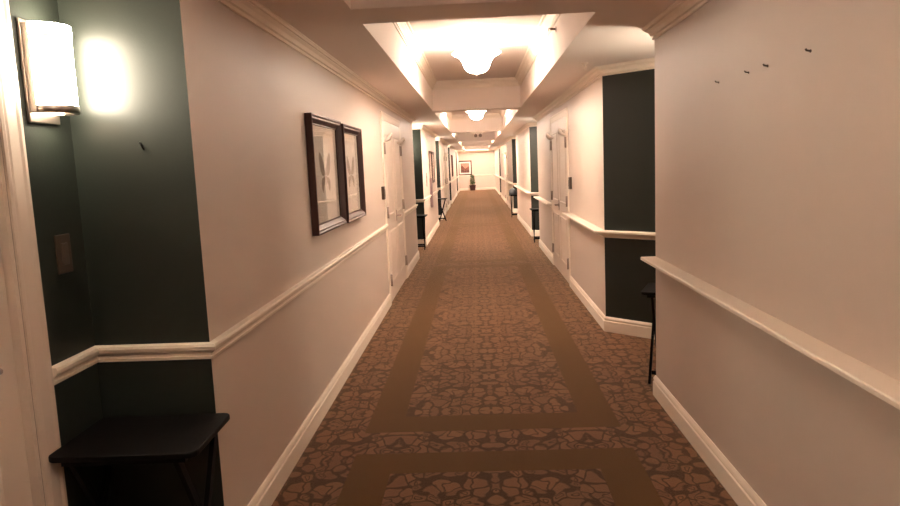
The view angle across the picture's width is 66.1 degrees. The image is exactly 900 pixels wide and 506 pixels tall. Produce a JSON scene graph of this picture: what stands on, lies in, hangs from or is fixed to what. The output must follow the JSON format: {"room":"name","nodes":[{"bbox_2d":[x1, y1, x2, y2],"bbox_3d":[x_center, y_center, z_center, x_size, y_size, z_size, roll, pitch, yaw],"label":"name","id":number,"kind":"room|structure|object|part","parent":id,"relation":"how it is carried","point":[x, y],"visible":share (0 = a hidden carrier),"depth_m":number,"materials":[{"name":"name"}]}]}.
{"room":"hotel corridor","nodes":[
{"label":"hotel corridor","id":0,"kind":"room"},
{"bbox_2d":[0,0,111,505],"bbox_3d":[-1.616,0.239,1.837,0.280,2.460,1.860,-2,7,2],"label":"wall","id":1,"kind":"structure","parent":0,"point":[49,148],"depth_m":2.58,"materials":[{"name":"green paint"}]},
{"bbox_2d":[0,0,67,505],"bbox_3d":[-1.496,0.308,1.887,0.120,2.300,1.150,-2,7,2],"label":"door","id":2,"kind":"structure","parent":1,"relation":"in","point":[21,484],"depth_m":2.35,"materials":[{"name":"beige paint"}]},
{"bbox_2d":[16,18,80,124],"bbox_3d":[-1.417,-0.645,2.477,0.130,0.355,0.180,-2,7,2],"label":"wall sconce","id":3,"kind":"object","parent":1,"relation":"attached to","point":[45,48],"visible":1,"depth_m":2.41,"materials":[{"name":"white glass"}]},
{"bbox_3d":[-1.475,-0.643,2.480,0.014,0.355,0.176,-2,7,2],"label":"plate","id":4,"kind":"part","parent":3,"relation":"part of","materials":[{"name":"silver metal"}]},
{"bbox_3d":[-1.399,-0.645,2.477,0.086,0.233,0.172,-2,7,2],"label":"lamp shade","id":5,"kind":"part","parent":3,"relation":"part of","materials":[{"name":"white glass"}]},
{"bbox_2d":[54,233,72,274],"bbox_3d":[-1.446,0.003,2.592,0.012,0.145,0.090,-2,7,2],"label":"light switch","id":6,"kind":"object","parent":1,"relation":"attached to","point":[62,242],"visible":1,"depth_m":2.58,"materials":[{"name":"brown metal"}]},
{"bbox_2d":[57,0,417,505],"bbox_3d":[-1.169,-0.499,7.496,0.750,2.460,9.580,-2,7,2],"label":"wall","id":7,"kind":"structure","parent":0,"point":[187,235],"depth_m":2.86,"materials":[{"name":"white paint"}]},
{"bbox_2d":[52,224,388,384],"bbox_3d":[-1.082,0.069,5.326,0.504,0.067,5.760,-2,7,2],"label":"trim","id":8,"kind":"structure","parent":7,"relation":"attached to","point":[81,361],"depth_m":2.77,"materials":[{"name":"beige paint"}]},
{"bbox_2d":[247,293,391,505],"bbox_3d":[-1.054,0.927,5.436,0.488,0.142,5.760,-2,7,2],"label":"baseboard","id":9,"kind":"structure","parent":7,"relation":"attached to","point":[270,488],"depth_m":4.28,"materials":[{"name":"beige paint"}]},
{"bbox_2d":[304,113,346,235],"bbox_3d":[-0.877,-0.569,4.969,0.048,0.795,0.985,-2,7,2],"label":"framed picture","id":10,"kind":"object","parent":7,"relation":"attached to","point":[324,147],"visible":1,"depth_m":4.93,"materials":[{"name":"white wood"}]},
{"bbox_2d":[313,125,339,223],"bbox_3d":[-0.897,-0.568,4.970,0.007,0.673,0.863,-2,7,2],"label":"print","id":11,"kind":"object","parent":10,"relation":"attached to","point":[326,137],"depth_m":5.04,"materials":[{"name":"beige paper"}]},
{"bbox_2d":[216,0,458,152],"bbox_3d":[-0.560,-3.346,20.274,0.536,0.084,47.000,-2,7,2],"label":"trim","id":12,"kind":"structure","parent":7,"relation":"attached to","point":[254,11],"depth_m":4.43,"materials":[{"name":"beige paint"}]},
{"bbox_2d":[341,123,365,222],"bbox_3d":[-0.838,-0.691,5.981,0.048,0.795,0.885,-2,7,2],"label":"framed picture","id":13,"kind":"object","parent":7,"relation":"attached to","point":[351,136],"visible":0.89,"depth_m":6.08,"materials":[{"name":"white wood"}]},
{"bbox_2d":[344,133,360,212],"bbox_3d":[-0.859,-0.690,5.982,0.007,0.673,0.763,-2,7,2],"label":"print","id":14,"kind":"object","parent":13,"relation":"attached to","point":[352,140],"depth_m":6.11,"materials":[{"name":"beige paper"}]},
{"bbox_2d":[381,186,385,199],"bbox_3d":[-0.761,-0.690,7.941,0.038,0.150,0.100,-2,7,2],"label":"light switch","id":15,"kind":"object","parent":7,"relation":"attached to","point":[383,191],"visible":1,"depth_m":7.90,"materials":[{"name":"brown metal"}]},
{"bbox_2d":[380,111,407,301],"bbox_3d":[-0.702,-0.640,9.125,0.158,2.290,1.980,-2,7,2],"label":"door","id":16,"kind":"structure","parent":7,"relation":"in","point":[391,141],"depth_m":8.95,"materials":[{"name":"beige paint"}]},
{"bbox_2d":[412,129,438,239],"bbox_3d":[-0.828,-1.665,16.565,0.750,2.460,5.000,-2,7,2],"label":"wall","id":17,"kind":"structure","parent":0,"point":[423,142],"depth_m":14.40,"materials":[{"name":"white paint"}]},
{"bbox_2d":[404,185,444,215],"bbox_3d":[-0.653,-1.400,16.744,0.504,0.067,13.320,-2,7,2],"label":"trim","id":18,"kind":"structure","parent":17,"relation":"attached to","point":[414,207],"depth_m":14.08,"materials":[{"name":"beige paint"}]},
{"bbox_2d":[407,210,445,276],"bbox_3d":[-0.625,-0.541,16.854,0.488,0.142,13.320,-2,7,2],"label":"baseboard","id":19,"kind":"structure","parent":17,"relation":"attached to","point":[416,257],"depth_m":14.20,"materials":[{"name":"beige paint"}]},
{"bbox_2d":[428,151,432,182],"bbox_3d":[-0.459,-2.040,16.453,0.019,0.760,0.800,-2,7,2],"label":"framed picture","id":20,"kind":"object","parent":17,"relation":"attached to","point":[429,152],"visible":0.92,"depth_m":16.49,"materials":[{"name":"red wood"}]},
{"bbox_2d":[429,154,431,177],"bbox_3d":[-0.465,-2.040,16.453,0.007,0.638,0.678,-2,7,2],"label":"print","id":21,"kind":"object","parent":20,"relation":"attached to","point":[430,155],"depth_m":16.47,"materials":[{"name":"beige paper"}]},
{"bbox_2d":[429,178,433,207],"bbox_3d":[-0.434,-1.411,16.180,0.050,0.680,0.280,-2,7,2],"label":"wall panel","id":22,"kind":"object","parent":17,"relation":"attached to","point":[430,179],"visible":1,"depth_m":16.05,"materials":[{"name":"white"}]},
{"bbox_2d":[431,152,434,182],"bbox_3d":[-0.422,-2.168,17.444,0.019,0.760,0.800,-2,7,2],"label":"framed picture","id":23,"kind":"object","parent":17,"relation":"attached to","point":[433,166],"visible":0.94,"depth_m":17.53,"materials":[{"name":"red wood"}]},
{"bbox_2d":[432,155,433,179],"bbox_3d":[-0.428,-2.168,17.444,0.007,0.638,0.678,-2,7,2],"label":"print","id":24,"kind":"object","parent":23,"relation":"attached to","point":[432,155],"depth_m":17.44,"materials":[{"name":"beige paper"}]},
{"bbox_2d":[435,141,449,214],"bbox_3d":[-0.542,-2.644,24.172,0.750,2.460,6.650,-2,7,2],"label":"wall","id":25,"kind":"structure","parent":0,"point":[439,145],"depth_m":21.32,"materials":[{"name":"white paint"}]},
{"bbox_2d":[443,146,448,211],"bbox_3d":[-0.133,-2.591,24.290,0.158,2.290,1.980,-2,7,2],"label":"door","id":26,"kind":"structure","parent":25,"relation":"in","point":[444,147],"depth_m":24.17,"materials":[{"name":"beige paint"}]},
{"bbox_2d":[448,147,456,199],"bbox_3d":[-0.186,-3.862,33.638,0.750,2.460,8.750,-2,7,2],"label":"wall","id":27,"kind":"structure","parent":0,"point":[453,185],"depth_m":31.39,"materials":[{"name":"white paint"}]},
{"bbox_2d":[451,155,453,176],"bbox_3d":[0.101,-3.909,30.972,0.048,0.950,0.950,-2,7,2],"label":"framed picture","id":28,"kind":"object","parent":27,"relation":"attached to","point":[451,155],"visible":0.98,"depth_m":30.54,"materials":[{"name":"red wood"}]},
{"bbox_2d":[448,189,459,209],"bbox_3d":[0.044,-2.829,34.639,0.488,0.142,18.610,-2,7,2],"label":"baseboard","id":29,"kind":"structure","parent":27,"relation":"attached to","point":[458,191],"depth_m":31.11,"materials":[{"name":"beige paint"}]},
{"bbox_2d":[456,152,459,190],"bbox_3d":[0.120,-4.910,41.790,0.750,2.460,3.900,-2,7,2],"label":"wall","id":30,"kind":"structure","parent":0,"point":[457,160],"depth_m":40.79,"materials":[{"name":"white paint"}]},
{"bbox_2d":[258,0,675,150],"bbox_3d":[0.827,-3.739,20.222,4.800,0.590,48.100,-2,7,2],"label":"ceiling","id":31,"kind":"structure","parent":0,"point":[362,35],"depth_m":5.91,"materials":[{"name":"beige paint"}]},
{"bbox_2d":[446,110,505,119],"bbox_3d":[0.538,-3.062,14.332,1.336,0.125,6.970,-2,7,2],"label":"trim","id":32,"kind":"structure","parent":31,"relation":"attached to","point":[501,113],"depth_m":17.73,"materials":[{"name":"beige paint"}]},
{"bbox_2d":[467,111,484,120],"bbox_3d":[0.552,-2.963,14.530,0.507,0.372,0.507,-2,7,2],"label":"ceiling light","id":33,"kind":"object","parent":31,"relation":"attached to","point":[476,115],"visible":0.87,"depth_m":14.43,"materials":[{"name":"white glass"}]},
{"bbox_2d":[452,37,500,75],"bbox_3d":[0.273,-2.007,7.097,0.507,0.372,0.507,-2,7,2],"label":"ceiling light","id":34,"kind":"object","parent":31,"relation":"attached to","point":[476,61],"visible":1,"depth_m":6.99,"materials":[{"name":"white glass"}]},
{"bbox_3d":[0.275,-1.954,7.104,0.507,0.212,0.507,-2,7,2],"label":"lamp shade","id":35,"kind":"part","parent":34,"relation":"part of","materials":[{"name":"white glass"}]},
{"bbox_2d":[471,132,481,136],"bbox_3d":[0.687,-3.081,17.991,0.300,0.141,0.100,-2,7,2],"label":"emergency light","id":36,"kind":"object","parent":31,"relation":"attached to","point":[474,133],"visible":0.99,"depth_m":17.95,"materials":[{"name":"beige plastic"}]},
{"bbox_2d":[393,14,560,89],"bbox_3d":[0.270,-2.146,7.210,1.336,0.125,6.640,-2,7,2],"label":"trim","id":37,"kind":"structure","parent":31,"relation":"attached to","point":[404,29],"depth_m":8.12,"materials":[{"name":"beige paint"}]},
{"bbox_2d":[458,150,494,187],"bbox_3d":[1.843,-5.230,43.727,4.050,2.460,0.150,-2,7,2],"label":"wall","id":38,"kind":"structure","parent":0,"point":[482,162],"depth_m":43.63,"materials":[{"name":"white paint"}]},
{"bbox_2d":[459,160,471,174],"bbox_3d":[0.948,-5.369,43.649,0.860,0.920,0.032,-2,7,2],"label":"framed picture","id":39,"kind":"object","parent":38,"relation":"attached to","point":[465,167],"visible":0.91,"depth_m":43.66,"materials":[{"name":"red wood"}]},
{"bbox_2d":[461,163,468,172],"bbox_3d":[0.948,-5.369,43.655,0.540,0.600,0.003,-2,7,2],"label":"print","id":40,"kind":"object","parent":39,"relation":"attached to","point":[464,166],"depth_m":43.66},
{"bbox_2d":[459,150,492,152],"bbox_3d":[1.648,-6.388,43.476,2.141,0.084,0.066,-2,7,2],"label":"trim","id":41,"kind":"structure","parent":38,"relation":"attached to","point":[482,150],"depth_m":43.48,"materials":[{"name":"beige paint"}]},
{"bbox_2d":[460,174,492,175],"bbox_3d":[1.679,-4.921,43.680,2.134,0.067,0.034,-2,7,2],"label":"trim","id":42,"kind":"structure","parent":38,"relation":"attached to","point":[479,174],"depth_m":43.68,"materials":[{"name":"beige paint"}]},
{"bbox_2d":[460,187,494,190],"bbox_3d":[1.748,-4.065,43.796,2.233,0.142,0.018,-2,7,2],"label":"baseboard","id":43,"kind":"structure","parent":38,"relation":"attached to","point":[483,188],"depth_m":43.78,"materials":[{"name":"beige paint"}]},
{"bbox_2d":[271,189,737,505],"bbox_3d":[0.946,-0.959,20.575,4.800,0.100,48.100,-2,7,2],"label":"floor","id":44,"kind":"structure","parent":0,"point":[486,379],"depth_m":4.70,"materials":[{"name":"carpet"}]},
{"bbox_2d":[48,413,229,505],"bbox_3d":[-1.135,1.019,2.648,0.530,0.683,0.406,-2,7,1],"label":"tray table","id":45,"kind":"object","parent":44,"relation":"on","point":[109,441],"visible":1,"depth_m":2.55,"materials":[{"name":"black paint"}]},
{"bbox_3d":[-1.319,1.038,2.665,0.018,0.656,0.381,-2,7,1],"label":"leg","id":46,"kind":"part","parent":45,"relation":"part of","materials":[{"name":"black paint"}]},
{"bbox_3d":[-1.340,1.042,2.640,0.018,0.656,0.381,-2,7,1],"label":"leg","id":47,"kind":"part","parent":45,"relation":"part of","materials":[{"name":"black paint"}]},
{"bbox_3d":[-0.950,1.023,2.659,0.018,0.656,0.381,-2,7,1],"label":"leg","id":48,"kind":"part","parent":45,"relation":"part of","materials":[{"name":"black paint"}]},
{"bbox_3d":[-0.930,1.026,2.634,0.018,0.656,0.381,-2,7,1],"label":"leg","id":49,"kind":"part","parent":45,"relation":"part of","materials":[{"name":"black paint"}]},
{"bbox_2d":[416,214,427,249],"bbox_3d":[-0.706,-0.405,13.716,0.530,0.683,0.406,-2,7,2],"label":"tray table","id":50,"kind":"object","parent":44,"relation":"on","point":[422,216],"visible":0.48,"depth_m":13.61,"materials":[{"name":"black paint"}]},
{"bbox_3d":[-0.502,-0.398,13.697,0.018,0.656,0.381,-2,7,2],"label":"leg","id":51,"kind":"part","parent":50,"relation":"part of","materials":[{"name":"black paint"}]},
{"bbox_2d":[438,198,446,221],"bbox_3d":[-0.385,-1.267,20.393,0.530,0.683,0.406,2,9,34],"label":"tray table","id":52,"kind":"object","parent":44,"relation":"on","point":[444,199],"visible":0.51,"depth_m":20.27,"materials":[{"name":"black paint"}]},
{"bbox_2d":[469,174,475,190],"bbox_3d":[1.416,-4.445,43.385,0.419,1.026,0.410,-2,7,2],"label":"potted plant","id":53,"kind":"object","parent":44,"relation":"on","point":[472,187],"visible":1,"depth_m":43.28,"materials":[{"name":"green plant"}]},
{"bbox_3d":[1.426,-4.102,43.429,0.410,0.335,0.410,-2,7,2],"label":"pot","id":54,"kind":"part","parent":53,"relation":"part of","materials":[{"name":"red ceramic"}]},
{"bbox_2d":[529,208,539,242],"bbox_3d":[1.915,-0.574,14.161,0.530,0.683,0.406,-2,7,2],"label":"tray table","id":55,"kind":"object","parent":44,"relation":"on","point":[532,209],"visible":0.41,"depth_m":14.13,"materials":[{"name":"black paint"}]},
{"bbox_3d":[1.711,-0.551,14.159,0.018,0.656,0.381,-2,7,2],"label":"leg","id":56,"kind":"part","parent":55,"relation":"part of","materials":[{"name":"black paint"}]},
{"bbox_2d":[641,283,655,383],"bbox_3d":[1.693,0.594,5.042,0.530,0.683,0.406,1,8,24],"label":"tray table","id":57,"kind":"object","parent":44,"relation":"on","point":[649,289],"visible":0.32,"depth_m":5.03,"materials":[{"name":"black paint"}]},
{"bbox_3d":[1.501,0.607,5.117,0.018,0.656,0.381,1,8,24],"label":"leg","id":58,"kind":"part","parent":57,"relation":"part of","materials":[{"name":"black paint"}]},
{"bbox_3d":[1.530,0.604,5.131,0.018,0.656,0.381,1,8,24],"label":"leg","id":59,"kind":"part","parent":57,"relation":"part of","materials":[{"name":"black paint"}]},
{"bbox_3d":[2.050,-1.423,20.807,0.530,0.683,0.406,-2,7,2],"label":"tray table","id":60,"kind":"object","parent":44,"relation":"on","visible":0},
{"bbox_2d":[509,188,516,194],"bbox_3d":[1.883,-1.854,20.744,0.238,0.200,0.238,-2,7,2],"label":"bag","id":61,"kind":"object","parent":60,"relation":"on","point":[512,191],"visible":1,"depth_m":20.65,"materials":[{"name":"grey fabric"}]},
{"bbox_2d":[494,0,899,505],"bbox_3d":[2.472,-2.280,20.297,1.031,2.460,47.000,-2,7,2],"label":"wall","id":62,"kind":"structure","parent":0,"point":[777,185],"depth_m":2.89,"materials":[{"name":"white paint"}]},
{"bbox_2d":[495,187,505,202],"bbox_3d":[2.918,-3.113,35.908,0.699,0.142,15.810,-2,7,2],"label":"baseboard","id":63,"kind":"structure","parent":62,"relation":"attached to","point":[496,189],"depth_m":33.16,"materials":[{"name":"beige paint"}]},
{"bbox_2d":[503,145,508,204],"bbox_3d":[2.183,-3.030,26.971,0.158,2.290,1.980,-2,7,2],"label":"door","id":64,"kind":"structure","parent":62,"relation":"in","point":[505,147],"depth_m":26.95,"materials":[{"name":"beige paint"}]},
{"bbox_2d":[514,185,538,195],"bbox_3d":[1.849,-1.574,17.307,0.705,0.069,5.935,-3,7,-4],"label":"trim","id":65,"kind":"structure","parent":62,"relation":"attached to","point":[516,186],"depth_m":15.59,"materials":[{"name":"beige paint"}]},
{"bbox_2d":[508,202,552,263],"bbox_3d":[2.265,-0.877,18.528,0.699,0.142,15.300,-2,7,2],"label":"baseboard","id":66,"kind":"structure","parent":62,"relation":"attached to","point":[542,246],"depth_m":15.13,"materials":[{"name":"beige paint"}]},
{"bbox_2d":[534,196,551,206],"bbox_3d":[1.608,-0.897,12.063,0.100,0.069,2.440,-2,7,2],"label":"trim","id":67,"kind":"structure","parent":62,"relation":"attached to","point":[540,199],"depth_m":11.69,"materials":[{"name":"beige paint"}]},
{"bbox_2d":[545,107,570,284],"bbox_3d":[1.540,-0.827,9.844,0.158,2.290,1.980,-2,7,2],"label":"door","id":68,"kind":"structure","parent":62,"relation":"in","point":[558,137],"depth_m":9.68,"materials":[{"name":"beige paint"}]},
{"bbox_2d":[568,177,571,188],"bbox_3d":[1.493,-0.871,8.610,0.038,0.150,0.100,-2,7,2],"label":"light switch","id":69,"kind":"object","parent":62,"relation":"attached to","point":[569,178],"visible":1,"depth_m":8.56,"materials":[{"name":"brown metal"}]},
{"bbox_2d":[494,0,710,150],"bbox_3d":[2.214,-3.450,20.156,0.747,0.084,47.000,-2,7,2],"label":"trim","id":70,"kind":"structure","parent":62,"relation":"attached to","point":[679,10],"depth_m":6.01,"materials":[{"name":"beige paint"}]},
{"bbox_2d":[562,212,654,239],"bbox_3d":[1.514,-0.285,7.277,0.631,0.069,3.232,-4,7,-10],"label":"trim","id":71,"kind":"structure","parent":62,"relation":"attached to","point":[604,233],"depth_m":6.37,"materials":[{"name":"beige paint"}]},
{"bbox_2d":[570,276,654,338],"bbox_3d":[1.599,0.566,7.388,0.565,0.142,3.203,-4,7,-10],"label":"baseboard","id":72,"kind":"structure","parent":62,"relation":"attached to","point":[609,324],"depth_m":6.52,"materials":[{"name":"beige paint"}]},
{"bbox_2d":[653,375,766,505],"bbox_3d":[1.609,1.369,1.064,0.699,0.142,7.880,-2,7,2],"label":"baseboard","id":73,"kind":"structure","parent":62,"relation":"attached to","point":[742,493],"depth_m":3.64,"materials":[{"name":"beige paint"}]},
{"bbox_2d":[641,256,899,409],"bbox_3d":[1.187,0.545,0.853,0.100,0.069,7.640,-2,7,2],"label":"trim","id":74,"kind":"structure","parent":62,"relation":"attached to","point":[877,383],"depth_m":2.44,"materials":[{"name":"beige paint"}]}
]}

